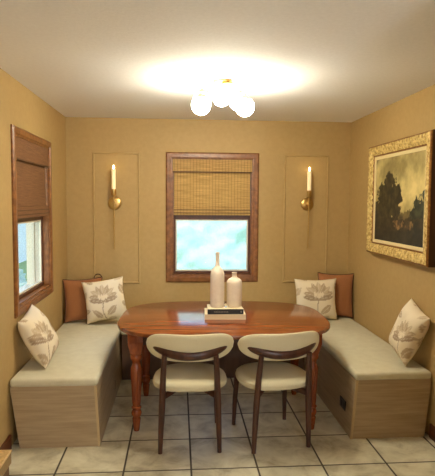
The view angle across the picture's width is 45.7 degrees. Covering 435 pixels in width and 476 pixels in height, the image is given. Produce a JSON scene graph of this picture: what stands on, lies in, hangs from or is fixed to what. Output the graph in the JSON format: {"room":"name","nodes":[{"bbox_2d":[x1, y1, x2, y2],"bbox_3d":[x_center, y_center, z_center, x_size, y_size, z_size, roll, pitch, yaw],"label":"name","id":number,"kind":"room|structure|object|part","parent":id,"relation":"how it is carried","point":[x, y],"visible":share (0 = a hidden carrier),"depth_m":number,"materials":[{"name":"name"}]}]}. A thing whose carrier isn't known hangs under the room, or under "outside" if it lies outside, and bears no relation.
{"room":"dining room","nodes":[
{"label":"dining room","id":0,"kind":"room"},
{"bbox_2d":[0,68,67,446],"bbox_3d":[-1.291,0.293,1.428,0.160,2.440,7.395,0,4,-4],"label":"wall","id":1,"kind":"structure","parent":0,"point":[20,107],"depth_m":3.51,"materials":[{"name":"beige paint"}]},
{"bbox_2d":[0,435,11,449],"bbox_3d":[-1.282,1.396,2.444,0.016,0.100,1.862,0,4,-4],"label":"baseboard","id":2,"kind":"structure","parent":1,"relation":"attached to","point":[7,445],"depth_m":3.29,"materials":[{"name":"brown wood"}]},
{"bbox_2d":[10,124,53,318],"bbox_3d":[-1.480,-0.138,3.927,0.201,1.291,1.023,0,4,-4],"label":"window","id":3,"kind":"structure","parent":1,"relation":"in","point":[39,230],"depth_m":4.33,"materials":[{"name":"brown wood"}]},
{"bbox_3d":[-1.528,-0.138,3.923,0.104,1.163,0.895,0,4,-4],"label":"frame","id":4,"kind":"part","parent":3,"relation":"part of","materials":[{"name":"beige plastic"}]},
{"bbox_3d":[-1.462,0.127,3.946,0.030,0.608,0.871,0,4,-4],"label":"sash","id":5,"kind":"part","parent":3,"relation":"part of","materials":[{"name":"brown wood"}]},
{"bbox_2d":[16,136,48,218],"bbox_3d":[-1.412,-0.438,3.911,0.053,0.556,0.889,0,4,-4],"label":"bamboo shade","id":6,"kind":"object","parent":3,"relation":"attached to","point":[32,159],"visible":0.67,"depth_m":3.87,"materials":[{"name":"brown wicker"}]},
{"bbox_3d":[-1.408,-0.467,3.893,0.010,0.476,0.832,0,4,-4],"label":"panel","id":7,"kind":"part","parent":6,"relation":"part of","materials":[{"name":"brown wood"}]},
{"bbox_2d":[65,117,351,308],"bbox_3d":[-0.074,0.034,5.300,3.174,2.440,0.160,0,4,-4],"label":"wall","id":8,"kind":"structure","parent":0,"point":[151,138],"depth_m":5.18,"materials":[{"name":"beige paint"}]},
{"bbox_2d":[108,165,120,248],"bbox_3d":[-1.016,-0.303,5.074,0.132,0.823,0.100,0,4,-4],"label":"wall sconce","id":9,"kind":"object","parent":8,"relation":"attached to","point":[114,203],"visible":1,"depth_m":5.05,"materials":[{"name":"gold metal"}]},
{"bbox_3d":[-1.016,-0.161,5.064,0.013,0.541,0.024,0,4,-4],"label":"rod","id":10,"kind":"part","parent":9,"relation":"part of","materials":[{"name":"gold metal"}]},
{"bbox_2d":[112,165,115,188],"bbox_3d":[-1.012,-0.591,5.029,0.039,0.242,0.039,0,4,-4],"label":"candle","id":11,"kind":"object","parent":9,"relation":"on","point":[113,170],"depth_m":5.02,"materials":[{"name":"beige wax"}]},
{"bbox_2d":[92,152,139,283],"bbox_3d":[-1.004,-0.193,5.127,0.461,1.305,0.012,0,4,-4],"label":"trim","id":12,"kind":"structure","parent":8,"relation":"attached to","point":[93,153],"depth_m":5.12,"materials":[{"name":"beige paint"}]},
{"bbox_2d":[166,152,258,281],"bbox_3d":[-0.058,-0.209,5.284,0.935,1.303,0.201,0,4,-4],"label":"window","id":13,"kind":"structure","parent":8,"relation":"in","point":[250,274],"depth_m":5.21,"materials":[{"name":"brown wood"}]},
{"bbox_3d":[-0.058,0.063,5.283,0.779,0.605,0.030,0,4,-4],"label":"sash","id":14,"kind":"part","parent":13,"relation":"part of","materials":[{"name":"brown wood"}]},
{"bbox_2d":[173,159,251,214],"bbox_3d":[-0.051,-0.508,5.197,0.797,0.557,0.053,0,4,-4],"label":"bamboo shade","id":15,"kind":"object","parent":13,"relation":"attached to","point":[201,186],"visible":1,"depth_m":5.19,"materials":[{"name":"beige wicker"}]},
{"bbox_3d":[-0.052,-0.538,5.192,0.769,0.477,0.010,0,4,-4],"label":"panel","id":16,"kind":"part","parent":15,"relation":"part of","materials":[{"name":"brown wood"}]},
{"bbox_2d":[282,155,328,282],"bbox_3d":[0.903,-0.190,5.272,0.461,1.305,0.012,0,4,-4],"label":"trim","id":17,"kind":"structure","parent":8,"relation":"attached to","point":[285,156],"depth_m":5.26,"materials":[{"name":"beige paint"}]},
{"bbox_2d":[301,167,312,248],"bbox_3d":[0.917,-0.302,5.221,0.132,0.823,0.100,0,4,-4],"label":"wall sconce","id":18,"kind":"object","parent":8,"relation":"attached to","point":[306,203],"visible":1,"depth_m":5.20,"materials":[{"name":"gold metal"}]},
{"bbox_3d":[0.918,-0.160,5.211,0.013,0.541,0.024,0,4,-4],"label":"rod","id":19,"kind":"part","parent":18,"relation":"part of","materials":[{"name":"gold metal"}]},
{"bbox_2d":[307,167,311,197],"bbox_3d":[0.921,-0.558,5.178,0.049,0.307,0.049,0,4,-4],"label":"candle","id":20,"kind":"object","parent":18,"relation":"on","point":[309,191],"depth_m":5.16,"materials":[{"name":"beige wax"}]},
{"bbox_2d":[177,221,245,268],"bbox_3d":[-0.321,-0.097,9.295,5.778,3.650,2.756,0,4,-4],"label":"window pane","id":21,"kind":"object","parent":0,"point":[198,242],"visible":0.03,"depth_m":8.24,"materials":[{"name":"clear glass"}]},
{"bbox_2d":[0,0,434,121],"bbox_3d":[0.221,-0.971,1.455,3.174,0.100,7.715,0,4,-4],"label":"ceiling","id":22,"kind":"structure","parent":0,"point":[296,60],"depth_m":2.85,"materials":[{"name":"paint"}]},
{"bbox_2d":[191,79,253,116],"bbox_3d":[0.027,-0.947,3.553,0.420,0.251,0.373,0,4,-4],"label":"ceiling light","id":23,"kind":"object","parent":22,"relation":"attached to","point":[226,92],"visible":1,"depth_m":3.41,"materials":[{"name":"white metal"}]},
{"bbox_3d":[-0.109,-0.881,3.424,0.128,0.128,0.128,0,4,-4],"label":"globe","id":24,"kind":"part","parent":23,"relation":"part of"},
{"bbox_3d":[-0.106,-0.962,3.604,0.128,0.128,0.128,0,4,-4],"label":"globe","id":25,"kind":"part","parent":23,"relation":"part of"},
{"bbox_3d":[-0.053,-0.952,3.439,0.214,0.048,0.096,-1,4,-20],"label":"arm","id":26,"kind":"part","parent":23,"relation":"part of","materials":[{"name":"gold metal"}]},
{"bbox_3d":[-0.068,-0.998,3.559,0.095,0.080,0.209,-3,5,-42],"label":"arm","id":27,"kind":"part","parent":23,"relation":"part of","materials":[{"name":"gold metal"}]},
{"bbox_3d":[0.029,-1.000,3.672,0.128,0.128,0.128,0,4,-4],"label":"globe","id":28,"kind":"part","parent":23,"relation":"part of"},
{"bbox_3d":[0.070,-1.004,3.462,0.096,0.103,0.113,0,4,-4],"label":"arm","id":29,"kind":"part","parent":23,"relation":"part of","materials":[{"name":"gold metal"}]},
{"bbox_3d":[0.071,-0.975,3.456,0.128,0.128,0.128,0,4,-4],"label":"globe","id":30,"kind":"part","parent":23,"relation":"part of"},
{"bbox_3d":[0.143,-0.961,3.623,0.128,0.128,0.128,0,4,-4],"label":"globe","id":31,"kind":"part","parent":23,"relation":"part of"},
{"bbox_3d":[0.182,-0.876,3.446,0.128,0.128,0.128,0,4,-4],"label":"globe","id":32,"kind":"part","parent":23,"relation":"part of"},
{"bbox_3d":[0.125,-0.949,3.453,0.212,0.050,0.096,1,4,11],"label":"arm","id":33,"kind":"part","parent":23,"relation":"part of","materials":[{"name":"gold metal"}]},
{"bbox_2d":[9,377,434,475],"bbox_3d":[0.203,1.563,1.630,3.174,0.100,7.715,0,4,-4],"label":"floor","id":34,"kind":"structure","parent":0,"point":[189,436],"depth_m":3.43,"materials":[{"name":"tile"}]},
{"bbox_2d":[0,450,11,475],"bbox_3d":[-0.867,1.098,1.003,0.614,0.900,1.015,0,4,-4],"label":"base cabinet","id":35,"kind":"object","parent":34,"relation":"on","point":[5,455],"visible":1,"depth_m":1.46,"materials":[{"name":"brown wood"}]},
{"bbox_2d":[9,318,121,447],"bbox_3d":[-1.127,1.086,4.285,0.592,0.467,1.837,0,4,-4],"label":"storage bench","id":36,"kind":"object","parent":34,"relation":"on","point":[69,402],"visible":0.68,"depth_m":3.41,"materials":[{"name":"beige wood"}]},
{"bbox_2d":[17,305,58,367],"bbox_3d":[-1.261,0.688,3.641,0.234,0.392,0.392,0,4,-4],"label":"throw pillow","id":37,"kind":"object","parent":36,"relation":"on","point":[36,331],"visible":1,"depth_m":3.52,"materials":[{"name":"fabric"}]},
{"bbox_2d":[10,318,120,386],"bbox_3d":[-1.137,0.881,4.268,0.560,0.055,1.833,0,4,-4],"label":"seat cushion","id":38,"kind":"object","parent":36,"relation":"on","point":[81,357],"depth_m":3.78,"materials":[{"name":"beige fabric"}]},
{"bbox_2d":[63,274,101,322],"bbox_3d":[-1.284,0.575,4.948,0.388,0.448,0.153,-1,4,-18],"label":"throw pillow","id":39,"kind":"object","parent":36,"relation":"on","point":[75,302],"visible":0.59,"depth_m":4.88,"materials":[{"name":"orange fabric"}]},
{"bbox_2d":[81,276,126,323],"bbox_3d":[-1.055,0.582,4.837,0.450,0.450,0.168,0,4,-4],"label":"throw pillow","id":40,"kind":"object","parent":36,"relation":"on","point":[105,300],"visible":0.98,"depth_m":4.78,"materials":[{"name":"fabric"}]},
{"bbox_2d":[146,333,233,453],"bbox_3d":[-0.187,0.986,3.507,0.572,0.789,0.539,0,4,-3],"label":"dining chair","id":41,"kind":"object","parent":34,"relation":"on","point":[209,379],"visible":1,"depth_m":3.29,"materials":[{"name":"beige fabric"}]},
{"bbox_3d":[-0.351,1.065,3.285,0.060,0.658,0.079,0,4,-3],"label":"leg","id":42,"kind":"part","parent":41,"relation":"part of","materials":[{"name":"brown wood"}]},
{"bbox_3d":[-0.188,0.941,3.517,0.498,0.066,0.480,0,4,-3],"label":"seat","id":43,"kind":"part","parent":41,"relation":"part of","materials":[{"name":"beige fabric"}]},
{"bbox_3d":[-0.174,0.695,3.301,0.572,0.180,0.142,0,4,-3],"label":"backrest","id":44,"kind":"part","parent":41,"relation":"part of","materials":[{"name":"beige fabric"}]},
{"bbox_3d":[-0.173,0.723,3.276,0.499,0.093,0.113,0,4,-3],"label":"rail","id":45,"kind":"part","parent":41,"relation":"part of","materials":[{"name":"brown wood"}]},
{"bbox_3d":[0.001,1.066,3.306,0.060,0.658,0.079,0,4,-3],"label":"leg","id":46,"kind":"part","parent":41,"relation":"part of","materials":[{"name":"brown wood"}]},
{"bbox_2d":[121,332,303,379],"bbox_3d":[-0.044,1.043,5.013,1.712,0.467,0.547,0,4,-4],"label":"storage bench","id":47,"kind":"object","parent":34,"relation":"on","point":[235,358],"visible":0.19,"depth_m":4.76,"materials":[{"name":"brown wood"}]},
{"bbox_2d":[118,301,329,431],"bbox_3d":[0.040,0.972,3.997,1.564,0.750,1.184,0,4,-2],"label":"dining table","id":48,"kind":"object","parent":34,"relation":"on","point":[139,322],"visible":0.67,"depth_m":3.71,"materials":[{"name":"red wood"}]},
{"bbox_3d":[-0.572,1.009,3.640,0.108,0.718,0.108,0,4,-2],"label":"leg","id":49,"kind":"part","parent":48,"relation":"part of","materials":[{"name":"brown wood"}]},
{"bbox_3d":[-0.597,0.962,4.308,0.108,0.718,0.108,0,4,-2],"label":"leg","id":50,"kind":"part","parent":48,"relation":"part of","materials":[{"name":"brown wood"}]},
{"bbox_2d":[204,308,245,319],"bbox_3d":[0.054,0.579,3.950,0.305,0.040,0.235,0,4,-2],"label":"book","id":51,"kind":"object","parent":48,"relation":"on","point":[207,316],"visible":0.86,"depth_m":3.83,"materials":[{"name":"beige paper"}]},
{"bbox_2d":[207,304,243,313],"bbox_3d":[0.054,0.542,3.932,0.267,0.036,0.202,0,4,-3],"label":"book","id":52,"kind":"object","parent":51,"relation":"on","point":[229,310],"visible":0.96,"depth_m":3.83,"materials":[{"name":"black paper"}]},
{"bbox_2d":[210,252,223,307],"bbox_3d":[-0.001,0.316,3.912,0.108,0.417,0.108,0,4,-4],"label":"bottle vase","id":53,"kind":"object","parent":52,"relation":"on","point":[217,273],"visible":1,"depth_m":3.88,"materials":[{"name":"beige ceramic"}]},
{"bbox_2d":[227,272,241,307],"bbox_3d":[0.129,0.392,3.938,0.118,0.263,0.118,0,4,-4],"label":"bottle vase","id":54,"kind":"object","parent":52,"relation":"on","point":[234,284],"visible":0.96,"depth_m":3.89,"materials":[{"name":"beige ceramic"}]},
{"bbox_3d":[0.652,0.967,4.355,0.108,0.718,0.108,0,4,-2],"label":"leg","id":55,"kind":"part","parent":48,"relation":"part of","materials":[{"name":"brown wood"}]},
{"bbox_3d":[0.677,1.014,3.687,0.108,0.718,0.108,0,4,-2],"label":"leg","id":56,"kind":"part","parent":48,"relation":"part of","materials":[{"name":"brown wood"}]},
{"bbox_2d":[232,331,318,453],"bbox_3d":[0.375,0.987,3.547,0.572,0.789,0.539,-1,4,-14],"label":"dining chair","id":57,"kind":"object","parent":34,"relation":"on","point":[260,376],"visible":1,"depth_m":3.34,"materials":[{"name":"beige leather"}]},
{"bbox_3d":[0.133,1.155,3.740,0.039,0.423,0.072,-3,5,-40],"label":"leg","id":58,"kind":"part","parent":57,"relation":"part of","materials":[{"name":"brown wood"}]},
{"bbox_3d":[0.260,1.068,3.302,0.042,0.658,0.087,-3,5,-44],"label":"leg","id":59,"kind":"part","parent":57,"relation":"part of","materials":[{"name":"brown wood"}]},
{"bbox_3d":[0.372,0.942,3.557,0.498,0.066,0.480,-1,4,-14],"label":"seat","id":60,"kind":"part","parent":57,"relation":"part of","materials":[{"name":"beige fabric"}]},
{"bbox_3d":[0.423,0.696,3.346,0.572,0.180,0.142,-1,4,-14],"label":"backrest","id":61,"kind":"part","parent":57,"relation":"part of","materials":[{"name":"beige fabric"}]},
{"bbox_3d":[0.430,0.724,3.322,0.499,0.093,0.113,-1,4,-14],"label":"rail","id":62,"kind":"part","parent":57,"relation":"part of","materials":[{"name":"brown wood"}]},
{"bbox_3d":[0.499,1.151,3.834,0.039,0.423,0.072,1,4,11],"label":"leg","id":63,"kind":"part","parent":57,"relation":"part of","materials":[{"name":"brown wood"}]},
{"bbox_3d":[0.595,1.065,3.388,0.042,0.658,0.087,1,4,15],"label":"leg","id":64,"kind":"part","parent":57,"relation":"part of","materials":[{"name":"brown wood"}]},
{"bbox_2d":[304,316,431,438],"bbox_3d":[1.129,1.089,4.457,0.568,0.467,1.837,0,4,-4],"label":"storage bench","id":65,"kind":"object","parent":34,"relation":"on","point":[362,380],"visible":0.84,"depth_m":3.59,"materials":[{"name":"beige wood"}]},
{"bbox_2d":[294,278,336,318],"bbox_3d":[0.967,0.602,5.068,0.425,0.406,0.159,0,4,-4],"label":"throw pillow","id":66,"kind":"object","parent":65,"relation":"on","point":[319,295],"visible":0.78,"depth_m":5.02,"materials":[{"name":"fabric"}]},
{"bbox_2d":[318,272,353,317],"bbox_3d":[1.187,0.575,5.198,0.361,0.449,0.126,1,4,14],"label":"throw pillow","id":67,"kind":"object","parent":65,"relation":"on","point":[344,282],"visible":0.52,"depth_m":5.15,"materials":[{"name":"orange fabric"}]},
{"bbox_2d":[340,395,345,410],"bbox_3d":[0.911,1.202,3.752,0.013,0.072,0.124,0,4,-4],"label":"outlet","id":68,"kind":"object","parent":65,"relation":"attached to","point":[342,398],"depth_m":3.74,"materials":[{"name":"black plastic"}]},
{"bbox_2d":[322,316,430,379],"bbox_3d":[1.141,0.884,4.442,0.539,0.055,1.833,0,4,-4],"label":"seat cushion","id":69,"kind":"object","parent":65,"relation":"on","point":[361,354],"depth_m":3.94,"materials":[{"name":"beige fabric"}]},
{"bbox_2d":[389,298,429,365],"bbox_3d":[1.378,0.673,3.721,0.207,0.450,0.408,0,4,-4],"label":"throw pillow","id":70,"kind":"object","parent":65,"relation":"on","point":[411,326],"visible":1,"depth_m":3.62,"materials":[{"name":"fabric"}]},
{"bbox_2d":[348,84,434,434],"bbox_3d":[1.715,0.298,1.657,0.160,2.440,7.395,0,4,-4],"label":"wall","id":71,"kind":"structure","parent":0,"point":[382,285],"depth_m":4.36,"materials":[{"name":"beige paint"}]},
{"bbox_2d":[366,129,434,266],"bbox_3d":[1.414,-0.303,4.058,0.074,0.930,1.150,0,4,-4],"label":"framed painting","id":72,"kind":"object","parent":71,"relation":"attached to","point":[401,183],"visible":1,"depth_m":3.93,"materials":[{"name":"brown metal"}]},
{"bbox_2d":[429,423,434,441],"bbox_3d":[1.545,1.397,2.702,0.016,0.100,1.777,0,4,-4],"label":"baseboard","id":73,"kind":"structure","parent":71,"relation":"attached to","point":[431,426],"depth_m":3.54,"materials":[{"name":"brown wood"}]},
{"label":"outside","id":74,"kind":"structure","parent":0,"visible":0},
{"bbox_2d":[19,260,26,280],"bbox_3d":[-1.768,1.371,10.014,26.000,0.100,28.000,0,4,-4],"label":"lawn","id":75,"kind":"structure","parent":74,"point":[23,265],"depth_m":15.72,"materials":[{"name":"green plant"}]},
{"bbox_2d":[18,223,26,262],"bbox_3d":[-6.066,-0.827,11.042,0.080,4.085,14.000,0,4,-4],"label":"sky","id":76,"kind":"structure","parent":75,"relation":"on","point":[22,256],"depth_m":17.19,"materials":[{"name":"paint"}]},
{"bbox_2d":[19,269,26,287],"bbox_3d":[-3.220,0.920,6.463,2.088,1.581,2.417,0,4,-4],"label":"shrub","id":77,"kind":"object","parent":75,"relation":"on","point":[22,280],"visible":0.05,"depth_m":6.78,"materials":[{"name":"green plant"}]}
]}

